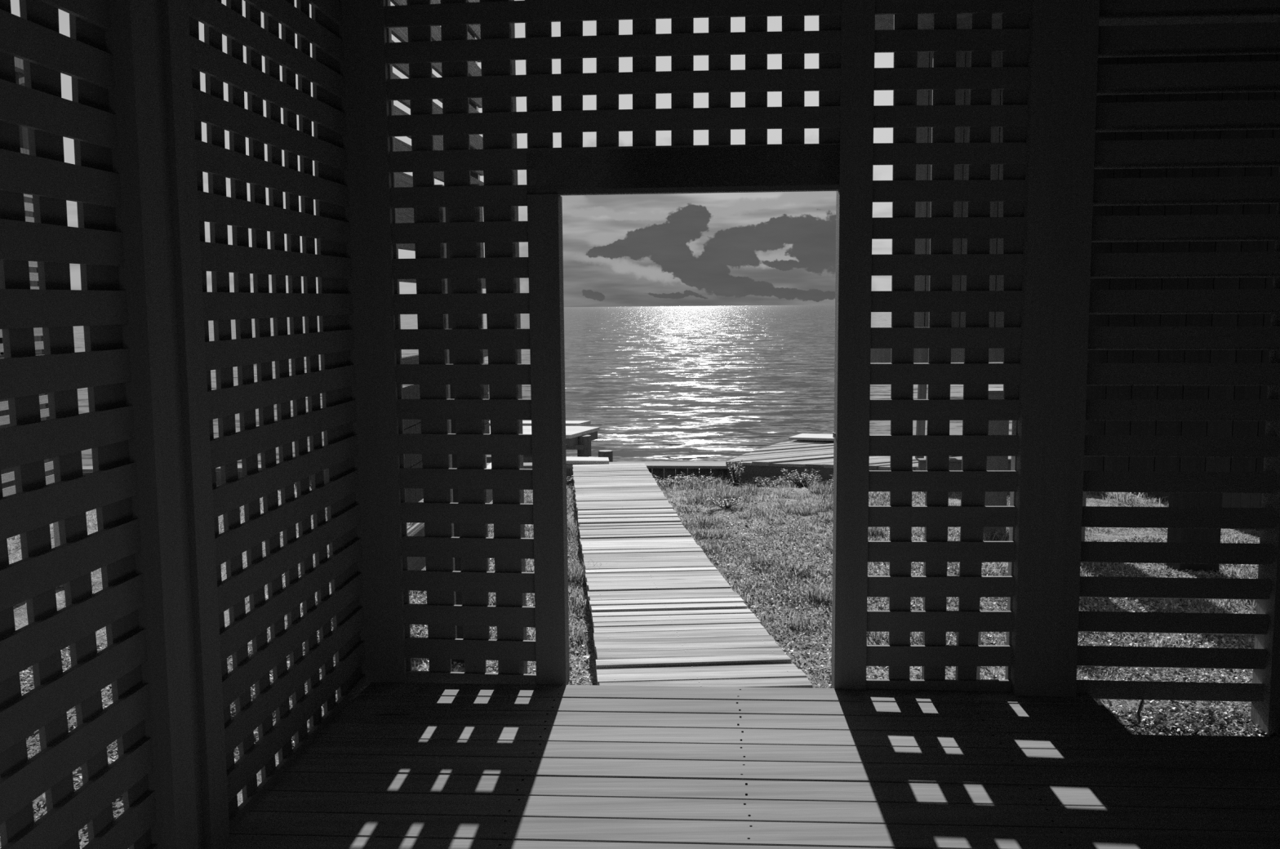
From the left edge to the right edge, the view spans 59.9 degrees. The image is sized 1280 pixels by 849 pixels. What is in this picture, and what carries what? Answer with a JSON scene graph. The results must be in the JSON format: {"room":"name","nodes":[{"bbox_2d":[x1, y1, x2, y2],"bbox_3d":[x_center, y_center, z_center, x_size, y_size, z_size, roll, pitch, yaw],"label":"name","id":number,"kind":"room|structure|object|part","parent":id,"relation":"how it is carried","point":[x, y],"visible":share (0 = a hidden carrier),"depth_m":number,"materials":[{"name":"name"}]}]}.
{"room":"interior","nodes":[
{"label":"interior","id":0,"kind":"room"},
{"bbox_2d":[0,0,366,848],"bbox_3d":[-1.391,-0.237,1.531,0.150,3.370,6.320,0,6,4],"label":"wall","id":1,"kind":"structure","parent":0,"point":[144,306],"depth_m":2.93,"materials":[{"name":"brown wood"}]},
{"bbox_3d":[-1.331,-0.237,2.233,0.017,3.220,1.120,0,6,4],"label":"lattice panel","id":2,"kind":"part","parent":1,"relation":"part of","materials":[{"name":"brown wood"}]},
{"bbox_3d":[-1.274,-0.302,2.847,0.080,3.220,0.120,0,6,4],"label":"wall post","id":3,"kind":"part","parent":1,"relation":"part of","materials":[{"name":"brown wood"}]},
{"bbox_3d":[-1.273,-0.330,3.106,0.050,3.220,0.120,0,6,4],"label":"wall post","id":4,"kind":"part","parent":1,"relation":"part of","materials":[{"name":"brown wood"}]},
{"bbox_3d":[-1.230,-0.411,3.861,0.017,3.220,1.400,0,6,4],"label":"lattice panel","id":5,"kind":"part","parent":1,"relation":"part of","materials":[{"name":"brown wood"}]},
{"bbox_2d":[0,474,1279,848],"bbox_3d":[-0.498,1.342,6.156,16.980,0.542,15.960,0,6,0],"label":"ground","id":6,"kind":"structure","parent":0,"point":[20,615],"depth_m":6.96,"materials":[{"name":"plant"}]},
{"bbox_2d":[0,57,62,586],"bbox_3d":[-4.244,-0.409,5.645,0.720,3.550,4.320,0,6,0],"label":"shelter","id":7,"kind":"object","parent":6,"relation":"on","point":[7,475],"visible":0.06,"depth_m":7.18,"materials":[{"name":"grey wood"}]},
{"bbox_3d":[-3.987,-0.559,7.504,0.095,3.450,0.050,0,6,0],"label":"post","id":8,"kind":"part","parent":7,"relation":"part of","materials":[{"name":"grey wood"}]},
{"bbox_2d":[358,0,492,695],"bbox_3d":[-1.130,-1.086,6.452,0.124,4.612,3.746,0,6,3],"label":"slatted screen","id":9,"kind":"object","parent":6,"relation":"on","point":[402,180],"visible":0.18,"depth_m":5.51,"materials":[{"name":"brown wood"}]},
{"bbox_3d":[-1.080,0.408,6.609,0.050,0.017,3.746,0,6,3],"label":"toe rail","id":10,"kind":"part","parent":9,"relation":"part of","materials":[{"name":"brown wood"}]},
{"bbox_3d":[-1.103,-1.139,7.385,0.090,4.520,0.090,0,6,0],"label":"screen post","id":11,"kind":"part","parent":9,"relation":"part of","materials":[{"name":"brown wood"}]},
{"bbox_2d":[444,207,464,664],"bbox_3d":[-0.924,0.098,5.541,0.204,2.434,0.144,0,6,0],"label":"end post","id":12,"kind":"object","parent":6,"relation":"on","point":[460,633],"visible":0.02,"depth_m":5.50,"materials":[{"name":"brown wood"}]},
{"bbox_2d":[566,475,573,484],"bbox_3d":[-0.954,0.703,13.744,0.342,0.175,0.230,0,6,0],"label":"leafy weed","id":13,"kind":"object","parent":6,"relation":"on","point":[570,478],"visible":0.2,"depth_m":13.77,"materials":[{"name":"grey plant"}]},
{"bbox_2d":[568,560,601,585],"bbox_3d":[-0.439,1.032,7.766,0.401,0.123,0.405,4,7,34],"label":"grass tuft","id":14,"kind":"object","parent":6,"relation":"on","point":[575,575],"visible":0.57,"depth_m":7.72,"materials":[{"name":"plant"}]},
{"bbox_2d":[653,474,681,488],"bbox_3d":[0.283,0.704,13.406,0.463,0.218,0.287,0,6,0],"label":"leafy weed","id":15,"kind":"object","parent":6,"relation":"on","point":[657,481],"visible":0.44,"depth_m":13.39,"materials":[{"name":"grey plant"}]},
{"bbox_2d":[572,463,812,688],"bbox_3d":[-0.051,0.872,9.331,0.928,0.494,9.308,-1,6,-4],"label":"boardwalk","id":16,"kind":"object","parent":6,"relation":"on","point":[663,614],"visible":1,"depth_m":6.56,"materials":[{"name":"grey wood"}]},
{"bbox_2d":[674,471,714,486],"bbox_3d":[0.635,0.678,13.052,0.499,0.213,0.323,0,6,0],"label":"leafy weed","id":17,"kind":"object","parent":6,"relation":"on","point":[683,477],"visible":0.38,"depth_m":13.03,"materials":[{"name":"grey plant"}]},
{"bbox_2d":[691,527,733,538],"bbox_3d":[0.620,0.919,9.448,0.343,0.094,0.378,2,7,25],"label":"grass tuft","id":18,"kind":"object","parent":6,"relation":"on","point":[717,534],"visible":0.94,"depth_m":9.41,"materials":[{"name":"plant"}]},
{"bbox_2d":[705,493,746,508],"bbox_3d":[0.852,0.776,11.031,0.419,0.152,0.246,0,6,0],"label":"leafy weed","id":19,"kind":"object","parent":6,"relation":"on","point":[729,504],"visible":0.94,"depth_m":11.03,"materials":[{"name":"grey plant"}]},
{"bbox_2d":[726,459,743,485],"bbox_3d":[1.161,0.607,13.483,0.237,0.360,0.163,0,6,0],"label":"leafy weed","id":20,"kind":"object","parent":6,"relation":"on","point":[735,476],"visible":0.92,"depth_m":13.47,"materials":[{"name":"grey plant"}]},
{"bbox_2d":[754,473,787,488],"bbox_3d":[1.548,0.678,12.843,0.446,0.186,0.259,-2,6,-12],"label":"leafy weed","id":21,"kind":"object","parent":6,"relation":"on","point":[768,482],"visible":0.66,"depth_m":12.83,"materials":[{"name":"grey plant"}]},
{"bbox_2d":[779,468,822,487],"bbox_3d":[1.897,0.632,13.059,0.505,0.267,0.334,0,6,0],"label":"leafy weed","id":22,"kind":"object","parent":6,"relation":"on","point":[802,482],"visible":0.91,"depth_m":13.02,"materials":[{"name":"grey plant"}]},
{"bbox_2d":[782,504,820,515],"bbox_3d":[1.560,0.824,10.754,0.376,0.090,0.343,0,6,0],"label":"grass tuft","id":23,"kind":"object","parent":6,"relation":"on","point":[800,509],"visible":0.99,"depth_m":10.71,"materials":[{"name":"plant"}]},
{"bbox_2d":[800,581,832,604],"bbox_3d":[1.215,1.068,7.112,0.426,0.114,0.390,0,6,0],"label":"grass tuft","id":24,"kind":"object","parent":6,"relation":"on","point":[823,593],"visible":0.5,"depth_m":7.08,"materials":[{"name":"plant"}]},
{"bbox_2d":[867,526,887,536],"bbox_3d":[1.952,0.895,9.532,0.384,0.125,0.401,0,6,0],"label":"grass tuft","id":25,"kind":"object","parent":6,"relation":"on","point":[873,530],"visible":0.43,"depth_m":9.45,"materials":[{"name":"plant"}]},
{"bbox_2d":[921,456,926,679],"bbox_3d":[1.285,0.717,4.854,0.104,1.257,0.064,0,6,0],"label":"stake","id":26,"kind":"object","parent":6,"relation":"on","point":[926,456],"visible":0.02,"depth_m":4.87,"materials":[{"name":"wood"}]},
{"bbox_2d":[916,457,1011,470],"bbox_3d":[4.055,0.558,12.347,1.920,0.365,0.130,0,6,0],"label":"kerb","id":27,"kind":"object","parent":6,"relation":"on","point":[955,464],"visible":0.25,"depth_m":12.32,"materials":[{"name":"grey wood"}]},
{"bbox_2d":[955,631,981,679],"bbox_3d":[1.439,1.087,4.874,0.090,0.540,0.060,0,6,0],"label":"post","id":28,"kind":"object","parent":6,"relation":"on","point":[978,672],"visible":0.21,"depth_m":4.84,"materials":[{"name":"wood"}]},
{"bbox_2d":[982,387,1008,538],"bbox_3d":[2.933,0.373,9.395,0.294,1.343,0.294,0,6,0],"label":"bollard","id":29,"kind":"object","parent":6,"relation":"on","point":[995,427],"visible":0.18,"depth_m":9.25,"materials":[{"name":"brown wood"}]},
{"bbox_2d":[870,13,1279,471],"bbox_3d":[2.667,-0.973,4.957,3.250,4.600,0.820,0,6,0],"label":"wall","id":30,"kind":"structure","parent":6,"relation":"on","point":[882,22],"depth_m":5.25,"materials":[{"name":"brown wood"}]},
{"bbox_2d":[1081,491,1086,541],"bbox_3d":[3.393,-0.776,8.971,0.424,3.696,0.324,0,6,0],"label":"pillar","id":31,"kind":"structure","parent":6,"relation":"on","point":[1084,496],"depth_m":8.97,"materials":[{"name":"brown wood"}]},
{"bbox_2d":[1136,699,1144,723],"bbox_3d":[2.021,1.134,4.479,0.019,0.022,0.385,3,7,27],"label":"twig","id":32,"kind":"object","parent":6,"relation":"on","point":[1141,704],"visible":0.79,"depth_m":4.40,"materials":[{"name":"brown wood"}]},
{"bbox_2d":[1165,492,1222,572],"bbox_3d":[3.955,0.594,7.911,0.304,1.084,0.224,0,6,0],"label":"timber post","id":33,"kind":"object","parent":6,"relation":"on","point":[1175,499],"visible":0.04,"depth_m":7.83,"materials":[{"name":"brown wood"}]},
{"bbox_2d":[1132,492,1262,531],"bbox_3d":[6.643,-0.853,9.167,3.300,4.000,6.400,0,6,0],"label":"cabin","id":34,"kind":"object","parent":6,"relation":"on","point":[1228,500],"visible":0.02,"depth_m":9.78,"materials":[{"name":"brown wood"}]},
{"bbox_2d":[221,682,1279,848],"bbox_3d":[0.647,1.505,1.524,4.726,0.172,6.200,0,6,4],"label":"floor","id":35,"kind":"structure","parent":0,"point":[403,765],"depth_m":3.74,"materials":[{"name":"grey wood"}]},
{"bbox_2d":[337,0,1279,736],"bbox_3d":[0.932,-0.428,4.458,4.330,3.650,0.168,0,6,5],"label":"wall","id":36,"kind":"structure","parent":0,"point":[1050,78],"depth_m":4.42,"materials":[{"name":"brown wood"}]},
{"bbox_3d":[-1.118,-0.491,4.603,0.220,3.220,0.100,0,6,4],"label":"corner post","id":37,"kind":"part","parent":36,"relation":"part of","materials":[{"name":"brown wood"}]},
{"bbox_3d":[-0.780,-0.489,4.556,0.740,3.220,0.017,0,6,4],"label":"lattice panel","id":38,"kind":"part","parent":36,"relation":"part of","materials":[{"name":"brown wood"}]},
{"bbox_3d":[-0.411,-1.514,4.474,0.090,1.170,0.070,0,6,4],"label":"door post","id":39,"kind":"part","parent":36,"relation":"part of","materials":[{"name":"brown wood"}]},
{"bbox_3d":[-0.379,0.089,4.623,0.126,2.050,0.110,0,6,4],"label":"door post","id":40,"kind":"part","parent":36,"relation":"part of","materials":[{"name":"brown wood"}]},
{"bbox_3d":[0.238,-1.518,4.367,1.320,1.150,0.017,0,6,4],"label":"lattice panel","id":41,"kind":"part","parent":36,"relation":"part of","materials":[{"name":"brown wood"}]},
{"bbox_3d":[0.859,-0.494,4.475,0.129,3.220,0.130,0,6,4],"label":"door post","id":42,"kind":"part","parent":36,"relation":"part of","materials":[{"name":"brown wood"}]},
{"bbox_3d":[1.209,-0.489,4.402,0.610,3.220,0.017,0,6,4],"label":"lattice panel","id":43,"kind":"part","parent":36,"relation":"part of","materials":[{"name":"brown wood"}]},
{"bbox_3d":[1.627,-0.491,4.386,0.243,3.220,0.150,0,6,4],"label":"wall post","id":44,"kind":"part","parent":36,"relation":"part of","materials":[{"name":"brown wood"}]},
{"bbox_3d":[2.124,-0.474,4.377,0.760,3.262,0.105,0,6,4],"label":"louvre panel","id":45,"kind":"part","parent":36,"relation":"part of","materials":[{"name":"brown wood"}]},
{"bbox_3d":[2.794,-0.352,4.310,0.595,3.500,0.150,0,6,4],"label":"wall post","id":46,"kind":"part","parent":36,"relation":"part of","materials":[{"name":"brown wood"}]},
{"label":"outside","id":47,"kind":"structure","parent":0,"visible":0},
{"bbox_2d":[37,304,1012,478],"bbox_3d":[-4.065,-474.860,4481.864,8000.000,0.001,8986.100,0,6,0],"label":"water","id":48,"kind":"structure","parent":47,"point":[658,383],"depth_m":40.29,"materials":[{"name":"grey liquid"}]},
{"bbox_2d":[82,461,738,486],"bbox_3d":[-3.826,1.119,14.271,10.330,1.175,0.550,0,6,0],"label":"bulkhead","id":49,"kind":"object","parent":48,"relation":"in","point":[661,469],"visible":0.07,"depth_m":14.13,"materials":[{"name":"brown wood"}]},
{"bbox_2d":[566,456,608,464],"bbox_3d":[-0.896,0.464,14.470,1.045,0.043,0.423,0,6,5],"label":"plank","id":50,"kind":"object","parent":49,"relation":"on","point":[570,460],"visible":0.64,"depth_m":14.26,"materials":[{"name":"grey wood"}]},
{"bbox_2d":[486,420,613,462],"bbox_3d":[-2.288,0.849,16.426,3.994,1.630,1.973,0,6,5],"label":"pier","id":51,"kind":"structure","parent":48,"relation":"in","point":[579,437],"depth_m":15.80,"materials":[{"name":"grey wood"}]},
{"bbox_2d":[725,433,1011,484],"bbox_3d":[4.740,1.073,14.491,6.786,1.475,2.843,1,6,16],"label":"dock","id":52,"kind":"object","parent":48,"relation":"in","point":[809,451],"visible":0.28,"depth_m":14.05,"materials":[{"name":"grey wood"}]},
{"bbox_2d":[915,384,927,458],"bbox_3d":[3.542,0.123,13.995,0.132,1.391,0.114,0,6,0],"label":"mooring post","id":53,"kind":"object","parent":52,"relation":"on","point":[922,388],"visible":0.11,"depth_m":13.94,"materials":[{"name":"wood"}]}
]}

